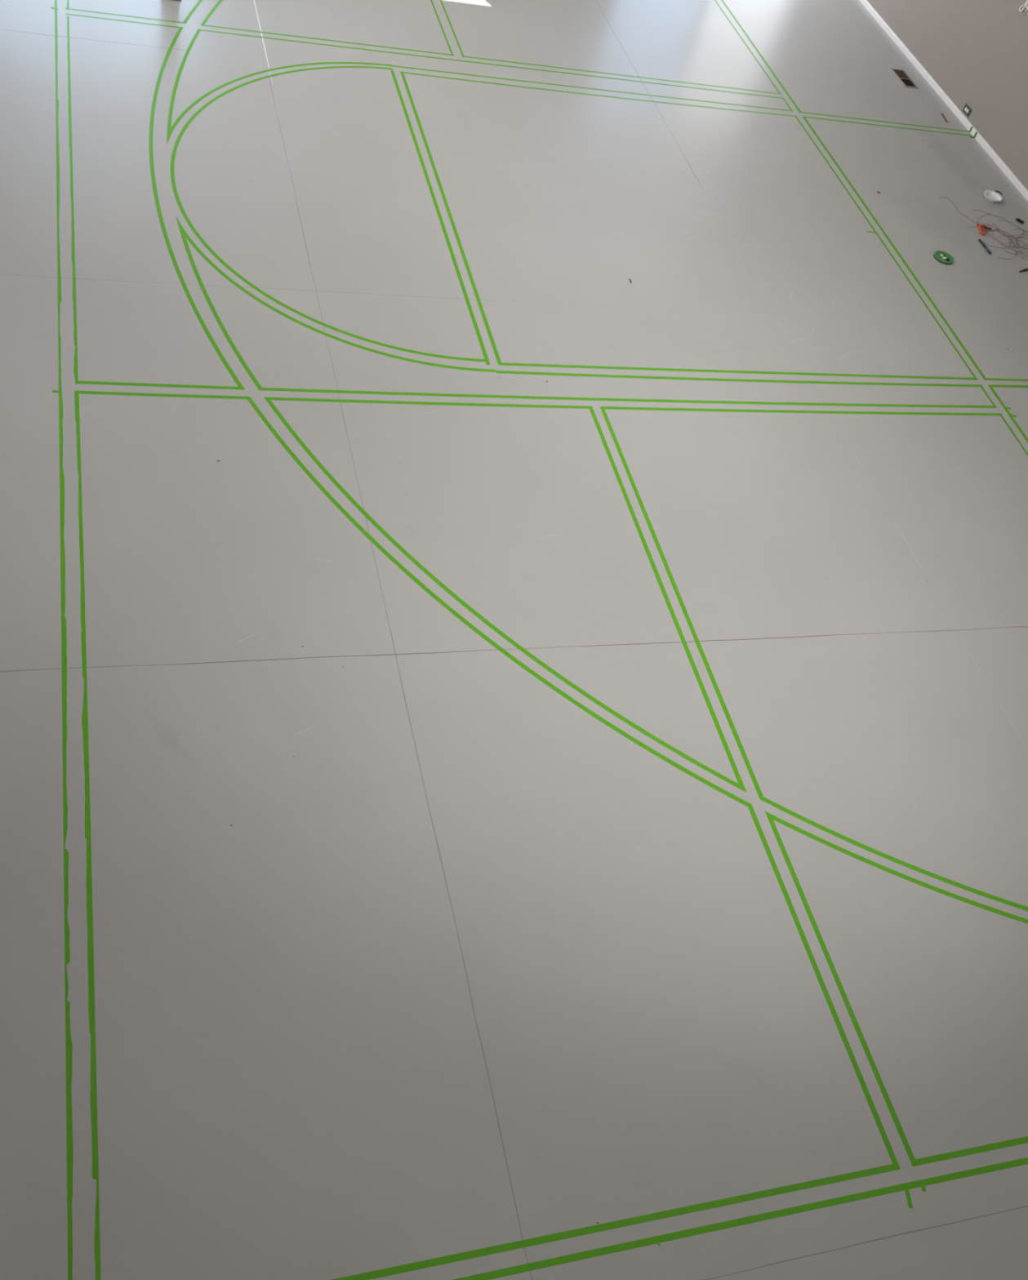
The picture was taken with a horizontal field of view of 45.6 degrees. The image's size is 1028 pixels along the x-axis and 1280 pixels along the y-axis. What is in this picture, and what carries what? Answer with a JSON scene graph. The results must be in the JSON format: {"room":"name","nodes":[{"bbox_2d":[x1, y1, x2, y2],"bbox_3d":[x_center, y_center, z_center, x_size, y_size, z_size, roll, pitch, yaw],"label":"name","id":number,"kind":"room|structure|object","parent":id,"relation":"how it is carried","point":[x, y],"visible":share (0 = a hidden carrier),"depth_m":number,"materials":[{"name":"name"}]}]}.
{"room":"sports hall","nodes":[
{"label":"sports hall","id":0,"kind":"room"},
{"bbox_2d":[0,0,1027,1279],"bbox_3d":[-1.729,-0.744,6.234,15.145,0.120,16.650,-2,52,-19],"label":"floor","id":1,"kind":"structure","parent":0,"point":[472,965],"depth_m":6.00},
{"bbox_2d":[54,0,73,1279],"bbox_3d":[-2.469,-1.597,6.648,0.026,0.001,13.800,-2,52,-18],"label":"tape strip","id":2,"kind":"object","parent":1,"relation":"on","point":[68,1044],"visible":1,"depth_m":5.10,"materials":[{"name":"green plastic"}]},
{"bbox_2d":[66,0,69,9],"bbox_3d":[-3.611,-5.792,9.835,0.017,0.001,3.020,-2,52,-19],"label":"tape strip","id":3,"kind":"object","parent":1,"relation":"on","point":[68,1],"visible":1,"depth_m":9.00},
{"bbox_2d":[66,16,78,383],"bbox_3d":[-2.788,-2.951,7.692,0.022,0.001,4.091,-2,52,-18],"label":"tape strip","id":4,"kind":"object","parent":1,"relation":"on","point":[75,335],"visible":1,"depth_m":7.42,"materials":[{"name":"green plastic"}]},
{"bbox_2d":[74,391,101,1279],"bbox_3d":[-1.573,1.225,4.543,0.026,0.001,6.535,-2,52,-18],"label":"tape strip","id":5,"kind":"object","parent":1,"relation":"on","point":[93,1095],"visible":1,"depth_m":4.73,"materials":[{"name":"green plastic"}]},
{"bbox_2d":[65,13,179,27],"bbox_3d":[-2.874,-4.579,9.037,0.835,0.001,0.019,-2,52,-18],"label":"tape strip","id":6,"kind":"object","parent":1,"relation":"on","point":[65,13],"visible":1,"depth_m":9.03,"materials":[{"name":"green plastic"}]},
{"bbox_2d":[65,8,182,22],"bbox_3d":[-2.880,-4.644,9.089,0.863,0.001,0.019,-2,52,-18],"label":"tape strip","id":7,"kind":"object","parent":1,"relation":"on","point":[65,8],"visible":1,"depth_m":9.08,"materials":[{"name":"green plastic"}]},
{"bbox_2d":[78,380,239,389],"bbox_3d":[-1.912,-1.384,6.637,0.886,0.001,0.025,-2,52,-18],"label":"tape strip","id":8,"kind":"object","parent":1,"relation":"on","point":[79,381],"visible":1,"depth_m":6.63,"materials":[{"name":"green plastic"}]},
{"bbox_2d":[79,391,246,399],"bbox_3d":[-1.879,-1.321,6.594,0.915,0.001,0.025,-2,52,-18],"label":"tape strip","id":9,"kind":"object","parent":1,"relation":"on","point":[80,392],"visible":1,"depth_m":6.59,"materials":[{"name":"green plastic"}]},
{"bbox_2d":[166,28,201,145],"bbox_3d":[-2.365,-3.951,8.661,0.074,0.001,1.719,7,49,-11],"label":"tape strip","id":10,"kind":"object","parent":1,"relation":"on","point":[174,92],"visible":1,"depth_m":8.63,"materials":[{"name":"green plastic"}]},
{"bbox_2d":[182,0,203,23],"bbox_3d":[-2.104,-5.680,10.195,0.199,0.001,2.961,23,48,3],"label":"tape strip","id":11,"kind":"object","parent":1,"relation":"on","point":[199,2],"visible":1,"depth_m":9.36,"materials":[{"name":"green plastic"}]},
{"bbox_2d":[149,26,245,390],"bbox_3d":[-2.147,-2.988,7.916,0.393,0.001,4.140,-2,52,-19],"label":"tape strip","id":12,"kind":"object","parent":1,"relation":"on","point":[156,91],"visible":1,"depth_m":7.58,"materials":[{"name":"green plastic"}]},
{"bbox_2d":[200,0,222,26],"bbox_3d":[-1.984,-5.646,10.203,0.188,0.001,2.861,23,48,3],"label":"tape strip","id":13,"kind":"object","parent":1,"relation":"on","point":[220,2],"visible":1,"depth_m":9.41,"materials":[{"name":"green plastic"}]},
{"bbox_2d":[175,215,263,390],"bbox_3d":[-1.784,-2.019,7.210,0.073,0.001,1.699,-13,56,-26],"label":"tape strip","id":14,"kind":"object","parent":1,"relation":"on","point":[180,227],"visible":1,"depth_m":7.15,"materials":[{"name":"green plastic"}]},
{"bbox_2d":[170,62,392,135],"bbox_3d":[-1.787,-4.009,8.884,0.429,0.001,2.309,37,50,15],"label":"tape strip","id":15,"kind":"object","parent":1,"relation":"on","point":[202,97],"visible":1,"depth_m":8.91,"materials":[{"name":"green plastic"}]},
{"bbox_2d":[204,24,453,55],"bbox_3d":[-1.431,-4.697,9.571,1.995,0.001,0.020,-2,52,-18],"label":"tape strip","id":16,"kind":"object","parent":1,"relation":"on","point":[205,24],"visible":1,"depth_m":9.56,"materials":[{"name":"green plastic"}]},
{"bbox_2d":[170,66,488,362],"bbox_3d":[-1.380,-3.036,8.187,1.777,0.001,3.550,-2,52,-19],"label":"tape strip","id":17,"kind":"object","parent":1,"relation":"on","point":[178,140],"visible":1,"depth_m":7.59,"materials":[{"name":"green plastic"}]},
{"bbox_2d":[182,227,496,372],"bbox_3d":[-1.195,-2.013,7.382,2.285,0.001,0.423,27,49,7],"label":"tape strip","id":18,"kind":"object","parent":1,"relation":"on","point":[187,236],"visible":1,"depth_m":7.29,"materials":[{"name":"green plastic"}]},
{"bbox_2d":[268,396,589,408],"bbox_3d":[-0.454,-1.368,7.063,1.957,0.001,0.027,-2,52,-18],"label":"tape strip","id":19,"kind":"object","parent":1,"relation":"on","point":[271,398],"visible":1,"depth_m":7.04,"materials":[{"name":"green plastic"}]},
{"bbox_2d":[390,70,489,364],"bbox_3d":[-0.551,-3.047,8.446,0.024,0.001,3.544,-2,52,-18],"label":"tape strip","id":20,"kind":"object","parent":1,"relation":"on","point":[434,201],"visible":1,"depth_m":8.27,"materials":[{"name":"green plastic"}]},
{"bbox_2d":[430,0,453,55],"bbox_3d":[-0.832,-5.902,10.765,0.016,0.001,3.030,-2,52,-18],"label":"tape strip","id":21,"kind":"object","parent":1,"relation":"on","point":[433,5],"visible":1,"depth_m":10.14,"materials":[{"name":"green plastic"}]},
{"bbox_2d":[400,71,502,365],"bbox_3d":[-0.478,-3.049,8.470,0.024,0.001,3.542,-2,52,-18],"label":"tape strip","id":22,"kind":"object","parent":1,"relation":"on","point":[451,220],"visible":1,"depth_m":8.26,"materials":[{"name":"green plastic"}]},
{"bbox_2d":[440,0,464,57],"bbox_3d":[-0.749,-5.905,10.793,0.016,0.001,3.030,-2,52,-18],"label":"tape strip","id":23,"kind":"object","parent":1,"relation":"on","point":[442,3],"visible":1,"depth_m":10.18,"materials":[{"name":"green plastic"}]},
{"bbox_2d":[200,29,784,98],"bbox_3d":[0.003,-4.692,9.998,5.038,0.001,0.025,-2,52,-19],"label":"tape strip","id":24,"kind":"object","parent":1,"relation":"on","point":[202,29],"visible":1,"depth_m":9.91,"materials":[{"name":"green plastic"}]},
{"bbox_2d":[244,395,753,809],"bbox_3d":[-0.251,-0.219,6.156,3.519,0.001,0.265,39,51,17],"label":"tape strip","id":25,"kind":"object","parent":1,"relation":"on","point":[269,426],"visible":1,"depth_m":6.02,"materials":[{"name":"green plastic"}]},
{"bbox_2d":[263,396,746,792],"bbox_3d":[-0.210,-0.262,6.204,3.381,0.001,0.250,40,51,17],"label":"tape strip","id":26,"kind":"object","parent":1,"relation":"on","point":[295,436],"visible":1,"depth_m":6.08,"materials":[{"name":"green plastic"}]},
{"bbox_2d":[392,65,793,111],"bbox_3d":[0.746,-4.551,10.103,3.575,0.001,0.030,-2,52,-19],"label":"tape strip","id":27,"kind":"object","parent":1,"relation":"on","point":[393,65],"visible":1,"depth_m":10.05,"materials":[{"name":"green plastic"}]},
{"bbox_2d":[400,71,794,116],"bbox_3d":[0.790,-4.478,10.055,3.528,0.001,0.044,-2,52,-19],"label":"tape strip","id":28,"kind":"object","parent":1,"relation":"on","point":[400,72],"visible":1,"depth_m":10.00,"materials":[{"name":"green plastic"}]},
{"bbox_2d":[331,1164,896,1279],"bbox_3d":[0.006,2.116,4.268,3.162,0.001,0.025,-2,52,-19],"label":"tape strip","id":29,"kind":"object","parent":1,"relation":"on","point":[788,1188],"visible":1,"depth_m":4.38,"materials":[{"name":"green plastic"}]},
{"bbox_2d":[462,55,778,93],"bbox_3d":[0.975,-4.792,10.374,2.950,0.001,0.022,-2,52,-19],"label":"tape strip","id":30,"kind":"object","parent":1,"relation":"on","point":[464,55],"visible":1,"depth_m":10.34,"materials":[{"name":"green plastic"}]},
{"bbox_2d":[262,387,995,408],"bbox_3d":[0.947,-1.492,7.588,5.010,0.001,0.045,-2,52,-19],"label":"tape strip","id":31,"kind":"object","parent":1,"relation":"on","point":[264,388],"visible":1,"depth_m":7.46,"materials":[{"name":"green plastic"}]},
{"bbox_2d":[587,405,744,786],"bbox_3d":[0.773,-0.345,6.571,0.028,0.001,2.744,-2,52,-19],"label":"tape strip","id":32,"kind":"object","parent":1,"relation":"on","point":[615,469],"visible":1,"depth_m":6.44,"materials":[{"name":"green plastic"}]},
{"bbox_2d":[600,406,763,796],"bbox_3d":[0.853,-0.324,6.577,0.030,0.001,2.806,-2,52,-19],"label":"tape strip","id":33,"kind":"object","parent":1,"relation":"on","point":[634,488],"visible":1,"depth_m":6.44,"materials":[{"name":"green plastic"}]},
{"bbox_2d":[496,370,982,386],"bbox_3d":[1.582,-1.691,7.948,3.566,0.001,0.039,-3,52,-19],"label":"tape strip","id":34,"kind":"object","parent":1,"relation":"on","point":[497,371],"visible":1,"depth_m":7.88,"materials":[{"name":"green plastic"}]},
{"bbox_2d":[501,362,977,379],"bbox_3d":[1.577,-1.754,7.999,3.538,0.001,0.029,-3,52,-19],"label":"tape strip","id":35,"kind":"object","parent":1,"relation":"on","point":[503,363],"visible":1,"depth_m":7.94,"materials":[{"name":"green plastic"}]},
{"bbox_2d":[452,1157,1027,1279],"bbox_3d":[1.501,2.116,4.718,6.280,0.001,0.029,-2,52,-19],"label":"tape strip","id":36,"kind":"object","parent":1,"relation":"on","point":[855,1197],"visible":1,"depth_m":4.49,"materials":[{"name":"green plastic"}]},
{"bbox_2d":[714,0,781,94],"bbox_3d":[2.011,-6.017,11.718,0.020,0.001,3.032,-3,52,-19],"label":"tape strip","id":37,"kind":"object","parent":1,"relation":"on","point":[767,76],"visible":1,"depth_m":11.31,"materials":[{"name":"green plastic"}]},
{"bbox_2d":[720,0,801,112],"bbox_3d":[2.126,-5.905,11.658,0.030,0.001,3.329,-2,52,-19],"label":"tape strip","id":38,"kind":"object","parent":1,"relation":"on","point":[723,2],"visible":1,"depth_m":11.25,"materials":[{"name":"green plastic"}]},
{"bbox_2d":[782,97,792,111],"bbox_3d":[2.402,-4.707,10.733,0.018,0.001,0.238,-2,52,-19],"label":"tape strip","id":39,"kind":"object","parent":1,"relation":"on","point":[788,105],"visible":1,"depth_m":10.73,"materials":[{"name":"green plastic"}]},
{"bbox_2d":[603,406,1001,415],"bbox_3d":[1.928,-1.471,7.866,2.974,0.001,0.031,-3,52,-19],"label":"tape strip","id":40,"kind":"object","parent":1,"relation":"on","point":[605,407],"visible":1,"depth_m":7.82,"materials":[{"name":"green plastic"}]},
{"bbox_2d":[747,807,900,1170],"bbox_3d":[1.297,1.411,5.250,0.026,0.001,1.684,-3,52,-19],"label":"tape strip","id":41,"kind":"object","parent":1,"relation":"on","point":[862,1083],"visible":1,"depth_m":5.17,"materials":[{"name":"green plastic"}]},
{"bbox_2d":[766,816,917,1166],"bbox_3d":[1.378,1.431,5.258,0.026,0.001,1.623,-3,52,-19],"label":"tape strip","id":42,"kind":"object","parent":1,"relation":"on","point":[886,1097],"visible":1,"depth_m":5.18,"materials":[{"name":"green plastic"}]},
{"bbox_2d":[801,111,968,132],"bbox_3d":[3.342,-4.653,10.971,1.790,0.001,0.019,-2,52,-18],"label":"tape strip","id":43,"kind":"object","parent":1,"relation":"on","point":[802,112],"visible":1,"depth_m":10.96,"materials":[{"name":"green plastic"}]},
{"bbox_2d":[794,115,977,380],"bbox_3d":[2.844,-3.193,9.592,0.021,0.001,3.528,-2,52,-18],"label":"tape strip","id":44,"kind":"object","parent":1,"relation":"on","point":[795,116],"visible":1,"depth_m":9.42,"materials":[{"name":"green plastic"}]},
{"bbox_2d":[804,116,972,136],"bbox_3d":[3.359,-4.594,10.926,1.790,0.001,0.020,-2,52,-19],"label":"tape strip","id":45,"kind":"object","parent":1,"relation":"on","point":[805,117],"visible":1,"depth_m":10.91,"materials":[{"name":"green plastic"}]},
{"bbox_2d":[757,794,1027,911],"bbox_3d":[2.784,1.280,5.808,3.435,0.001,0.263,15,48,-4],"label":"tape strip","id":46,"kind":"object","parent":1,"relation":"on","point":[761,797],"visible":1,"depth_m":5.72,"materials":[{"name":"green plastic"}]},
{"bbox_2d":[801,115,986,380],"bbox_3d":[2.919,-3.197,9.618,0.028,0.001,3.528,-2,52,-18],"label":"tape strip","id":47,"kind":"object","parent":1,"relation":"on","point":[803,117],"visible":1,"depth_m":9.45,"materials":[{"name":"green plastic"}]},
{"bbox_2d":[764,810,1027,924],"bbox_3d":[2.800,1.341,5.761,3.417,0.001,0.256,15,48,-4],"label":"tape strip","id":48,"kind":"object","parent":1,"relation":"on","point":[768,815],"visible":1,"depth_m":5.67,"materials":[{"name":"green plastic"}]},
{"bbox_2d":[889,68,918,88],"bbox_3d":[3.736,-5.377,11.694,0.154,0.008,0.346,-2,52,-19],"label":"floor vent","id":49,"kind":"object","parent":1,"relation":"in","point":[900,74],"visible":1,"depth_m":11.69,"materials":[{"name":"metal"}]},
{"bbox_2d":[903,1186,912,1208],"bbox_3d":[1.517,2.143,4.700,0.019,0.001,0.082,6,50,-12],"label":"tape tail","id":50,"kind":"object","parent":1,"relation":"on","point":[905,1188],"visible":1,"depth_m":4.70,"materials":[{"name":"green plastic"}]},
{"bbox_2d":[920,1182,925,1191],"bbox_3d":[1.587,2.123,4.738,0.017,0.001,0.030,11,49,-8],"label":"tape tail","id":51,"kind":"object","parent":1,"relation":"on","point":[922,1185],"visible":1,"depth_m":4.74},
{"bbox_2d":[933,250,953,264],"bbox_3d":[3.366,-2.997,9.570,0.162,0.020,0.162,-2,52,-19],"label":"tape roll","id":52,"kind":"object","parent":1,"relation":"on","point":[943,257],"visible":1,"depth_m":9.55,"materials":[{"name":"green plastic"}]},
{"bbox_2d":[910,1136,1027,1165],"bbox_3d":[2.970,1.996,5.261,2.983,0.001,0.028,-2,52,-19],"label":"tape strip","id":53,"kind":"object","parent":1,"relation":"on","point":[962,1153],"visible":1,"depth_m":4.88,"materials":[{"name":"green plastic"}]},
{"bbox_2d":[937,196,1027,259],"bbox_3d":[3.976,-3.399,10.098,0.690,0.008,0.856,-2,52,-19],"label":"string tangle","id":54,"kind":"object","parent":1,"relation":"on","point":[1018,237],"visible":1,"depth_m":10.06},
{"bbox_2d":[976,223,991,235],"bbox_3d":[3.864,-3.360,10.022,0.131,0.027,0.152,14,48,-5],"label":"line winder","id":55,"kind":"object","parent":1,"relation":"on","point":[980,228],"visible":1,"depth_m":10.03,"materials":[{"name":"orange plastic"}]},
{"bbox_2d":[977,238,991,254],"bbox_3d":[3.796,-3.173,9.850,0.019,0.019,0.196,-3,52,-19],"label":"marker pen","id":56,"kind":"object","parent":1,"relation":"on","point":[979,239],"visible":1,"depth_m":9.84,"materials":[{"name":"blue plastic"}]},
{"bbox_2d":[978,384,996,408],"bbox_3d":[3.279,-1.688,8.456,0.020,0.001,0.245,-2,52,-19],"label":"tape strip","id":57,"kind":"object","parent":1,"relation":"on","point":[980,386],"visible":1,"depth_m":8.46,"materials":[{"name":"green plastic"}]},
{"bbox_2d":[983,190,1002,202],"bbox_3d":[4.091,-3.790,10.451,0.159,0.029,0.159,0,51,-17],"label":"plastic tray","id":58,"kind":"object","parent":1,"relation":"on","point":[989,195],"visible":1,"depth_m":10.47,"materials":[{"name":"white plastic"}]},
{"bbox_2d":[986,377,1027,381],"bbox_3d":[3.949,-1.867,8.808,1.373,0.001,0.025,-3,52,-19],"label":"tape strip","id":59,"kind":"object","parent":1,"relation":"on","point":[987,379],"visible":1,"depth_m":8.65,"materials":[{"name":"green plastic"}]},
{"bbox_2d":[987,384,1027,443],"bbox_3d":[3.864,0.095,7.131,0.026,0.001,4.841,-2,52,-18],"label":"tape strip","id":60,"kind":"object","parent":1,"relation":"on","point":[988,385],"visible":1,"depth_m":8.38,"materials":[{"name":"green plastic"}]},
{"bbox_2d":[990,384,1027,387],"bbox_3d":[3.964,-1.817,8.770,1.374,0.001,0.025,-4,52,-19],"label":"tape strip","id":61,"kind":"object","parent":1,"relation":"on","point":[992,385],"visible":1,"depth_m":8.61,"materials":[{"name":"green plastic"}]},
{"bbox_2d":[998,413,1027,456],"bbox_3d":[3.813,0.192,7.034,0.018,0.001,4.481,-2,52,-18],"label":"tape strip","id":62,"kind":"object","parent":1,"relation":"on","point":[1000,415],"visible":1,"depth_m":8.23,"materials":[{"name":"green plastic"}]},
{"bbox_2d":[1015,217,1023,223],"bbox_3d":[4.261,-3.534,10.294,0.070,0.016,0.028,38,51,16],"label":"clip","id":63,"kind":"object","parent":1,"relation":"on","point":[1019,220],"visible":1,"depth_m":10.29,"materials":[{"name":"black plastic"}]},
{"bbox_2d":[866,0,1027,191],"bbox_3d":[6.059,-3.017,6.253,0.200,6.200,16.650,-2,52,-19],"label":"wall","id":64,"kind":"structure","parent":0,"point":[975,51],"depth_m":11.10,"materials":[{"name":"beige paint"}]},
{"bbox_2d":[858,0,1027,201],"bbox_3d":[5.267,-1.084,8.511,0.015,0.053,16.250,-2,52,-19],"label":"baseboard","id":65,"kind":"structure","parent":64,"relation":"attached to","point":[895,38],"depth_m":11.51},
{"bbox_2d":[961,103,971,116],"bbox_3d":[4.183,-4.895,11.285,0.009,0.070,0.116,-2,52,-19],"label":"wall outlet","id":66,"kind":"object","parent":64,"relation":"attached to","point":[966,110],"visible":1,"depth_m":11.28,"materials":[{"name":"beige plastic"}]},
{"bbox_2d":[1017,0,1027,13],"bbox_3d":[4.418,-5.455,10.479,0.022,0.188,0.174,-2,52,-19],"label":"cable","id":67,"kind":"object","parent":64,"relation":"attached to","point":[1026,2],"visible":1,"depth_m":10.51,"materials":[{"name":"white plastic"}]}
]}

